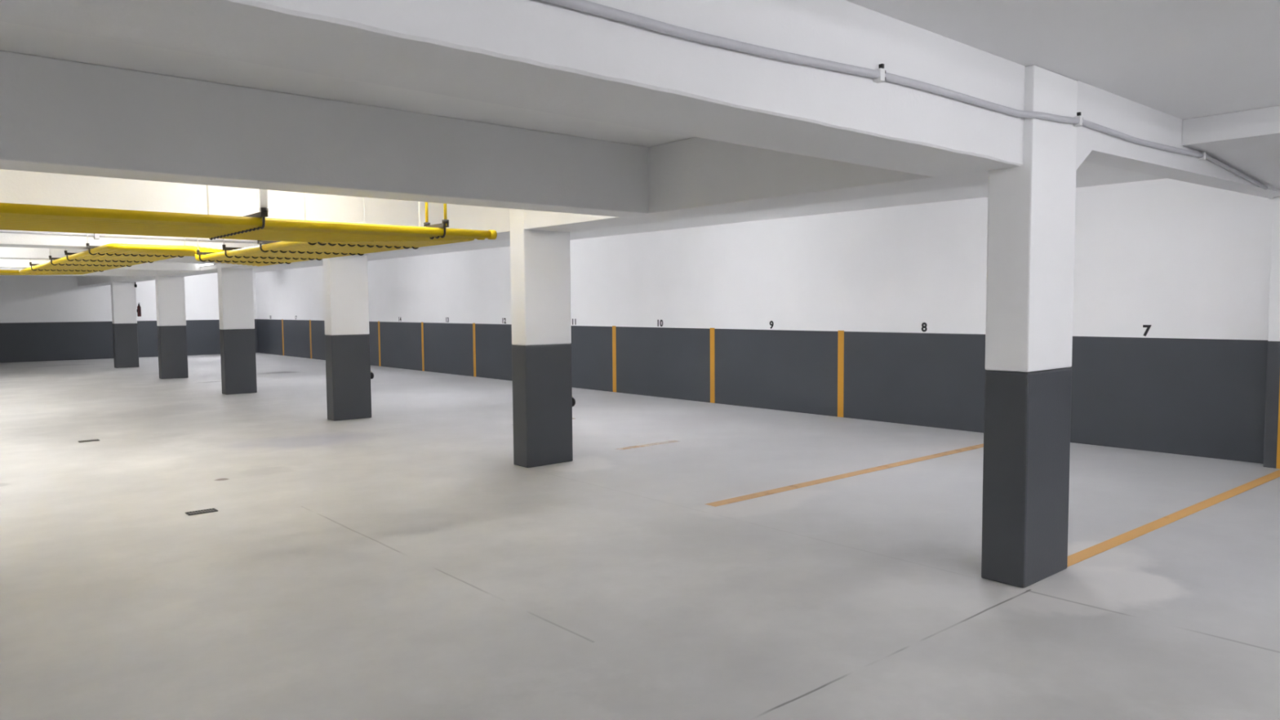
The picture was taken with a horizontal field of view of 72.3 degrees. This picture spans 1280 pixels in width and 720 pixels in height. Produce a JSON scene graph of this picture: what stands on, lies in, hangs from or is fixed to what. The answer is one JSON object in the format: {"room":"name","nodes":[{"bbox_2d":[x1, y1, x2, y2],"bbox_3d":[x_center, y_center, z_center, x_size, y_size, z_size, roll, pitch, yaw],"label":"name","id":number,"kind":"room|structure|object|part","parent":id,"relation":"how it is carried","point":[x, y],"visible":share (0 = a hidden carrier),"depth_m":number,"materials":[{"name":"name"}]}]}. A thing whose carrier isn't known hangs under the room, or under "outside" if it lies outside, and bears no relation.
{"room":"parking garage","nodes":[
{"label":"parking garage","id":0,"kind":"room"},
{"bbox_2d":[0,272,257,363],"bbox_3d":[-20.169,-1.287,25.687,17.482,2.845,0.204,-3,5,-41],"label":"wall","id":1,"kind":"structure","parent":0,"point":[42,317],"depth_m":27.66,"materials":[{"name":"white paint"}]},
{"bbox_2d":[0,352,1279,719],"bbox_3d":[-7.823,1.024,11.519,17.482,0.202,37.950,-3,5,-41],"label":"floor","id":2,"kind":"structure","parent":0,"point":[689,560],"depth_m":5.32,"materials":[{"name":"concrete"}]},
{"bbox_2d":[77,439,99,442],"bbox_3d":[-6.630,0.972,10.543,0.210,0.007,0.104,-3,5,-41],"label":"drain grate","id":3,"kind":"object","parent":2,"relation":"on","point":[93,440],"visible":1,"depth_m":10.53,"materials":[{"name":"black metal"}]},
{"bbox_2d":[110,276,138,368],"bbox_3d":[-14.006,-1.218,23.812,0.555,2.845,0.254,-3,5,-41],"label":"concrete column","id":4,"kind":"structure","parent":2,"relation":"on","point":[123,295],"depth_m":23.72,"materials":[{"name":"grey paint"}]},
{"bbox_2d":[136,302,141,316],"bbox_3d":[-13.719,-1.375,23.983,0.118,0.374,0.140,-3,5,-41],"label":"fire extinguisher","id":5,"kind":"object","parent":4,"relation":"attached to","point":[139,308],"visible":1,"depth_m":23.97,"materials":[{"name":"red metal"}]},
{"bbox_2d":[155,271,188,378],"bbox_3d":[-10.674,-1.003,19.958,0.555,2.845,0.254,-3,5,-41],"label":"concrete column","id":6,"kind":"structure","parent":2,"relation":"on","point":[170,291],"depth_m":19.86,"materials":[{"name":"grey paint"}]},
{"bbox_2d":[185,507,217,515],"bbox_3d":[-3.407,1.180,6.812,0.210,0.007,0.104,-3,5,-41],"label":"drain grate","id":7,"kind":"object","parent":2,"relation":"on","point":[209,510],"visible":1,"depth_m":6.81,"materials":[{"name":"black metal"}]},
{"bbox_2d":[217,263,257,395],"bbox_3d":[-7.485,-0.798,16.271,0.555,2.845,0.254,-3,5,-41],"label":"concrete column","id":8,"kind":"structure","parent":2,"relation":"on","point":[235,286],"depth_m":16.17,"materials":[{"name":"grey paint"}]},
{"bbox_2d":[322,255,371,421],"bbox_3d":[-4.154,-0.584,12.419,0.555,2.845,0.254,-3,5,-41],"label":"concrete column","id":9,"kind":"structure","parent":2,"relation":"on","point":[345,278],"depth_m":12.32,"materials":[{"name":"grey paint"}]},
{"bbox_2d":[370,370,373,378],"bbox_3d":[-3.871,0.215,12.621,0.062,0.119,0.099,-3,5,-41],"label":"fitting","id":10,"kind":"object","parent":9,"relation":"attached to","point":[371,373],"visible":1,"depth_m":12.59,"materials":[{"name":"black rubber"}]},
{"bbox_2d":[509,208,573,467],"bbox_3d":[-0.984,-0.380,8.753,0.555,2.845,0.254,-3,5,-41],"label":"concrete column","id":11,"kind":"structure","parent":2,"relation":"on","point":[540,261],"depth_m":8.63,"materials":[{"name":"grey paint"}]},
{"bbox_2d":[572,395,575,406],"bbox_3d":[-0.701,0.419,8.955,0.062,0.119,0.099,-3,5,-41],"label":"fitting","id":12,"kind":"object","parent":11,"relation":"attached to","point":[573,398],"visible":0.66,"depth_m":8.93,"materials":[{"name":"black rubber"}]},
{"bbox_2d":[981,65,1077,587],"bbox_3d":[2.237,-0.173,5.029,0.555,2.845,0.254,-3,5,-41],"label":"concrete column","id":13,"kind":"structure","parent":2,"relation":"on","point":[1031,226],"depth_m":4.88,"materials":[{"name":"white paint"}]},
{"bbox_2d":[1263,196,1279,468],"bbox_3d":[6.111,-0.248,8.192,0.202,2.544,0.355,-3,5,-41],"label":"wall pier","id":14,"kind":"object","parent":2,"relation":"on","point":[1272,426],"visible":1,"depth_m":8.24,"materials":[{"name":"white paint"}]},
{"bbox_2d":[0,0,1279,272],"bbox_3d":[-7.846,-2.014,11.330,17.482,0.200,37.950,-3,5,-41],"label":"ceiling","id":15,"kind":"structure","parent":0,"point":[1183,60],"depth_m":4.58,"materials":[{"name":"white paint"}]},
{"bbox_2d":[29,259,102,271],"bbox_3d":[-9.456,-1.781,14.483,1.066,0.631,0.044,-3,5,-41],"label":"hanger","id":16,"kind":"object","parent":15,"relation":"hanging from","point":[31,264],"visible":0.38,"depth_m":14.30,"materials":[{"name":"metal"}]},
{"bbox_2d":[0,267,156,276],"bbox_3d":[-15.433,-1.883,16.038,11.685,0.530,0.530,-3,5,-41],"label":"ceiling beam","id":17,"kind":"structure","parent":15,"relation":"attached to","point":[105,273],"depth_m":19.18,"materials":[{"name":"white concrete"}]},
{"bbox_2d":[48,248,132,266],"bbox_3d":[-8.018,-1.689,12.820,1.066,0.631,0.044,-3,5,-41],"label":"hanger","id":18,"kind":"object","parent":15,"relation":"hanging from","point":[50,255],"visible":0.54,"depth_m":12.65,"materials":[{"name":"metal"}]},
{"bbox_2d":[77,275,110,286],"bbox_3d":[-15.804,-2.488,25.808,0.548,0.529,5.222,-3,5,-41],"label":"ceiling beam","id":19,"kind":"structure","parent":15,"relation":"attached to","point":[82,281],"depth_m":25.84,"materials":[{"name":"white concrete"}]},
{"bbox_2d":[0,258,200,271],"bbox_3d":[-13.050,-1.730,13.283,11.685,0.530,0.360,-3,5,-41],"label":"ceiling beam","id":20,"kind":"structure","parent":15,"relation":"attached to","point":[4,263],"depth_m":16.34,"materials":[{"name":"white concrete"}]},
{"bbox_2d":[196,263,215,266],"bbox_3d":[-8.514,-1.820,16.924,0.062,0.040,1.960,-3,5,-41],"label":"lamp","id":21,"kind":"object","parent":20,"relation":"attached to","point":[203,264],"visible":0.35,"depth_m":16.54,"materials":[{"name":"white plastic"}]},
{"bbox_2d":[64,248,153,262],"bbox_3d":[-7.103,-1.630,11.762,1.066,0.631,0.044,-3,5,-41],"label":"hanger","id":22,"kind":"object","parent":15,"relation":"hanging from","point":[66,253],"visible":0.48,"depth_m":11.62,"materials":[{"name":"metal"}]},
{"bbox_2d":[0,246,236,264],"bbox_3d":[-10.907,-1.592,10.804,11.685,0.530,0.360,-3,5,-41],"label":"ceiling beam","id":23,"kind":"structure","parent":15,"relation":"attached to","point":[16,253],"depth_m":12.61,"materials":[{"name":"white concrete"}]},
{"bbox_2d":[111,276,155,282],"bbox_3d":[-12.349,-2.266,21.813,0.548,0.529,4.846,-3,5,-41],"label":"ceiling beam","id":24,"kind":"structure","parent":15,"relation":"attached to","point":[124,279],"depth_m":22.33,"materials":[{"name":"white concrete"}]},
{"bbox_2d":[86,233,185,257],"bbox_3d":[-6.045,-1.562,10.538,1.066,0.631,0.044,-3,5,-41],"label":"hanger","id":25,"kind":"object","parent":15,"relation":"hanging from","point":[88,246],"visible":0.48,"depth_m":10.37,"materials":[{"name":"metal"}]},
{"bbox_2d":[0,229,281,249],"bbox_3d":[-8.930,-1.465,8.518,11.685,0.530,0.530,-3,5,-41],"label":"ceiling beam","id":26,"kind":"structure","parent":15,"relation":"attached to","point":[6,239],"depth_m":10.29,"materials":[{"name":"white concrete"}]},
{"bbox_2d":[0,229,257,243],"bbox_3d":[-8.711,-1.325,8.332,11.560,0.080,0.050,-3,5,-41],"label":"cable conduit","id":27,"kind":"object","parent":26,"relation":"attached to","point":[96,236],"visible":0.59,"depth_m":10.47,"materials":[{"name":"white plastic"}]},
{"bbox_2d":[157,263,217,276],"bbox_3d":[-9.089,-2.057,18.042,0.548,0.529,4.626,-3,5,-41],"label":"ceiling beam","id":28,"kind":"structure","parent":15,"relation":"attached to","point":[210,268],"depth_m":18.13,"materials":[{"name":"white concrete"}]},
{"bbox_2d":[0,168,444,226],"bbox_3d":[-6.672,-1.320,5.907,11.685,0.530,0.360,-3,5,-41],"label":"ceiling beam","id":29,"kind":"structure","parent":15,"relation":"attached to","point":[20,187],"depth_m":7.94,"materials":[{"name":"white concrete"}]},
{"bbox_2d":[206,185,268,239],"bbox_3d":[-2.904,-1.264,6.258,0.050,0.741,1.331,-3,5,-41],"label":"hanger","id":30,"kind":"object","parent":15,"relation":"hanging from","point":[264,210],"visible":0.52,"depth_m":5.80,"materials":[{"name":"metal"}]},
{"bbox_2d":[0,228,317,274],"bbox_3d":[-10.504,-1.101,8.904,9.771,0.174,12.782,-3,5,-41],"label":"pipe","id":31,"kind":"object","parent":30,"relation":"hanging from","point":[283,244],"visible":0.54,"depth_m":9.51,"materials":[{"name":"metal"}]},
{"bbox_2d":[0,227,331,275],"bbox_3d":[-10.416,-1.100,8.867,9.856,0.174,12.782,-3,5,-41],"label":"pipe","id":32,"kind":"object","parent":30,"relation":"hanging from","point":[202,250],"visible":0.2,"depth_m":7.96,"materials":[{"name":"metal"}]},
{"bbox_2d":[0,226,345,275],"bbox_3d":[-10.328,-1.098,8.831,9.941,0.174,12.782,-3,5,-41],"label":"pipe","id":33,"kind":"object","parent":30,"relation":"hanging from","point":[207,250],"visible":0.24,"depth_m":7.80,"materials":[{"name":"paint"}]},
{"bbox_2d":[0,225,359,275],"bbox_3d":[-10.241,-1.096,8.794,10.026,0.174,12.782,-3,5,-41],"label":"pipe","id":34,"kind":"object","parent":30,"relation":"hanging from","point":[346,242],"visible":0.26,"depth_m":7.70,"materials":[{"name":"metal"}]},
{"bbox_2d":[0,224,373,275],"bbox_3d":[-10.153,-1.095,8.758,10.111,0.174,12.782,-3,5,-41],"label":"pipe","id":35,"kind":"object","parent":30,"relation":"hanging from","point":[360,242],"visible":0.22,"depth_m":7.43,"materials":[{"name":"metal"}]},
{"bbox_2d":[0,223,387,275],"bbox_3d":[-10.065,-1.093,8.721,10.196,0.174,12.782,-3,5,-41],"label":"pipe","id":36,"kind":"object","parent":30,"relation":"hanging from","point":[375,241],"visible":0.17,"depth_m":7.32,"materials":[{"name":"paint"}]},
{"bbox_2d":[0,221,415,275],"bbox_3d":[-9.890,-1.090,8.648,10.366,0.174,12.782,-3,5,-41],"label":"pipe","id":37,"kind":"object","parent":30,"relation":"hanging from","point":[403,241],"visible":0.18,"depth_m":7.08,"materials":[{"name":"metal"}]},
{"bbox_3d":[-3.329,-1.336,6.746,0.011,0.653,0.011,-2,4,-18],"label":"rod","id":38,"kind":"part","parent":30,"relation":"part of","materials":[{"name":"white metal"}]},
{"bbox_2d":[0,220,431,275],"bbox_3d":[-9.802,-1.088,8.611,10.451,0.174,12.782,-3,5,-41],"label":"pipe","id":39,"kind":"object","parent":30,"relation":"hanging from","point":[416,241],"visible":0.14,"depth_m":7.02,"materials":[{"name":"metal"}]},
{"bbox_2d":[0,218,444,274],"bbox_3d":[-9.714,-1.087,8.575,10.536,0.174,12.782,-3,5,-41],"label":"pipe","id":40,"kind":"object","parent":30,"relation":"hanging from","point":[432,240],"visible":0.18,"depth_m":6.89,"materials":[{"name":"metal"}]},
{"bbox_2d":[0,217,459,274],"bbox_3d":[-9.627,-1.085,8.538,10.621,0.174,12.782,-3,5,-41],"label":"pipe","id":41,"kind":"object","parent":30,"relation":"hanging from","point":[446,240],"visible":0.24,"depth_m":6.82,"materials":[{"name":"paint"}]},
{"bbox_2d":[0,216,473,274],"bbox_3d":[-9.539,-1.084,8.502,10.706,0.174,12.782,-3,5,-41],"label":"pipe","id":42,"kind":"object","parent":30,"relation":"hanging from","point":[2,271],"visible":0.2,"depth_m":7.00,"materials":[{"name":"paint"}]},
{"bbox_2d":[0,215,474,239],"bbox_3d":[-5.359,-0.756,3.607,10.620,0.073,0.073,-3,5,-41],"label":"pipe","id":43,"kind":"object","parent":30,"relation":"hanging from","point":[0,215],"visible":0.23,"depth_m":5.78,"materials":[{"name":"paint"}]},
{"bbox_2d":[0,213,484,239],"bbox_3d":[-5.285,-0.753,3.559,10.670,0.073,0.073,-3,5,-41],"label":"pipe","id":44,"kind":"object","parent":30,"relation":"hanging from","point":[0,214],"visible":0.2,"depth_m":5.72,"materials":[{"name":"metal"}]},
{"bbox_2d":[0,202,497,239],"bbox_3d":[-5.210,-0.751,3.511,10.720,0.073,0.073,-3,5,-41],"label":"pipe","id":45,"kind":"object","parent":30,"relation":"hanging from","point":[5,208],"visible":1,"depth_m":5.66,"materials":[{"name":"metal"}]},
{"bbox_3d":[-2.486,-1.292,5.770,0.048,0.633,0.008,-4,5,-41],"label":"rod","id":46,"kind":"part","parent":30,"relation":"part of","materials":[{"name":"silver metal"}]},
{"bbox_2d":[196,237,290,263],"bbox_3d":[-4.557,-1.493,10.135,1.066,0.741,0.044,-3,5,-41],"label":"hanger","id":47,"kind":"object","parent":15,"relation":"hanging from","point":[198,252],"visible":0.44,"depth_m":9.90,"materials":[{"name":"metal"}]},
{"bbox_2d":[221,259,322,268],"bbox_3d":[-5.829,-1.847,14.273,0.548,0.529,4.844,-3,5,-41],"label":"ceiling beam","id":48,"kind":"structure","parent":15,"relation":"attached to","point":[227,266],"depth_m":15.41,"materials":[{"name":"white concrete"}]},
{"bbox_2d":[222,239,322,260],"bbox_3d":[-3.916,-1.452,9.394,1.066,0.741,0.044,-3,5,-41],"label":"hanger","id":49,"kind":"object","parent":15,"relation":"hanging from","point":[224,248],"visible":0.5,"depth_m":9.16,"materials":[{"name":"metal"}]},
{"bbox_2d":[257,189,364,255],"bbox_3d":[-3.184,-1.405,8.548,1.066,0.741,0.044,-3,5,-41],"label":"hanger","id":50,"kind":"object","parent":15,"relation":"hanging from","point":[259,242],"visible":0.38,"depth_m":8.35,"materials":[{"name":"metal"}]},
{"bbox_3d":[-3.576,-1.425,8.208,0.011,0.653,0.011,-2,4,-18],"label":"rod","id":51,"kind":"part","parent":50,"relation":"part of","materials":[{"name":"white metal"}]},
{"bbox_3d":[-2.793,-1.473,8.883,0.011,0.653,0.011,-2,4,-18],"label":"rod","id":52,"kind":"part","parent":50,"relation":"part of","materials":[{"name":"white metal"}]},
{"bbox_2d":[0,50,648,217],"bbox_3d":[-4.470,-1.178,3.360,11.685,0.530,0.360,-3,5,-41],"label":"ceiling beam","id":53,"kind":"structure","parent":15,"relation":"attached to","point":[57,116],"depth_m":5.18,"materials":[{"name":"white concrete"}]},
{"bbox_2d":[303,192,420,248],"bbox_3d":[-2.400,-1.354,7.641,1.066,0.741,0.044,-3,5,-41],"label":"hanger","id":54,"kind":"object","parent":15,"relation":"hanging from","point":[318,242],"visible":0.35,"depth_m":7.62,"materials":[{"name":"metal"}]},
{"bbox_3d":[-2.792,-1.374,7.301,0.011,0.653,0.011,1,4,27],"label":"rod","id":55,"kind":"part","parent":54,"relation":"part of","materials":[{"name":"white metal"}]},
{"bbox_3d":[-2.009,-1.422,7.976,0.011,0.653,0.011,1,4,27],"label":"rod","id":56,"kind":"part","parent":54,"relation":"part of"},
{"bbox_2d":[354,204,510,255],"bbox_3d":[-2.578,-1.638,10.514,0.548,0.529,4.598,-3,5,-41],"label":"ceiling beam","id":57,"kind":"structure","parent":15,"relation":"attached to","point":[460,216],"depth_m":9.15,"materials":[{"name":"white concrete"}]},
{"bbox_2d":[423,202,448,239],"bbox_3d":[-1.577,-1.306,6.754,0.050,0.741,0.350,-3,5,-41],"label":"hanger","id":58,"kind":"object","parent":15,"relation":"hanging from","point":[445,224],"visible":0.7,"depth_m":6.70,"materials":[{"name":"metal"}]},
{"bbox_3d":[-1.676,-1.356,6.865,0.022,0.653,0.022,-2,4,-18],"label":"rod","id":59,"kind":"part","parent":58,"relation":"part of","materials":[{"name":"yellow metal"}]},
{"bbox_3d":[-1.480,-1.343,6.638,0.022,0.653,0.022,-2,4,-18],"label":"rod","id":60,"kind":"part","parent":58,"relation":"part of","materials":[{"name":"yellow metal"}]},
{"bbox_2d":[0,0,1025,177],"bbox_3d":[-2.524,-1.052,1.111,11.685,0.533,0.534,-3,5,-41],"label":"ceiling beam","id":61,"kind":"structure","parent":15,"relation":"attached to","point":[533,55],"depth_m":3.10,"materials":[{"name":"white concrete"}]},
{"bbox_2d":[538,0,1267,189],"bbox_3d":[-0.698,-1.124,2.281,15.781,0.243,0.089,-3,5,-41],"label":"cable conduit","id":62,"kind":"object","parent":61,"relation":"attached to","point":[879,75],"visible":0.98,"depth_m":3.63,"materials":[{"name":"white plastic"}]},
{"bbox_2d":[524,137,988,231],"bbox_3d":[0.617,-1.432,6.819,0.548,0.529,4.675,-3,5,-41],"label":"ceiling beam","id":63,"kind":"structure","parent":15,"relation":"attached to","point":[695,177],"depth_m":6.36,"materials":[{"name":"white concrete"}]},
{"bbox_2d":[1075,80,1279,199],"bbox_3d":[4.263,-1.459,6.695,4.836,0.515,0.231,-3,5,-41],"label":"ceiling beam","id":64,"kind":"structure","parent":15,"relation":"attached to","point":[1096,105],"depth_m":5.70,"materials":[{"name":"white concrete"}]},
{"bbox_2d":[1182,105,1279,189],"bbox_3d":[6.193,-1.525,5.746,3.147,0.295,3.718,-3,5,-41],"label":"ceiling beam","id":65,"kind":"structure","parent":15,"relation":"attached to","point":[1246,141],"depth_m":6.05,"materials":[{"name":"white concrete"}]},
{"bbox_2d":[255,177,1273,463],"bbox_3d":[-1.298,-0.894,17.056,0.207,2.845,37.550,-3,5,-41],"label":"wall","id":66,"kind":"structure","parent":0,"point":[877,314],"depth_m":11.77,"materials":[{"name":"white paint"}]},
{"bbox_3d":[-5.054,-1.133,4.406,0.050,0.741,1.331,-3,5,-41],"label":"hanger","id":67,"kind":"object","parent":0,"visible":0},
{"bbox_2d":[0,222,402,275],"bbox_3d":[-9.977,-1.092,8.684,10.281,0.174,12.782,-3,5,-41],"label":"pipe","id":68,"kind":"object","parent":67,"relation":"hanging from","point":[388,241],"visible":0.16,"depth_m":7.19,"materials":[{"name":"metal"}]}
]}

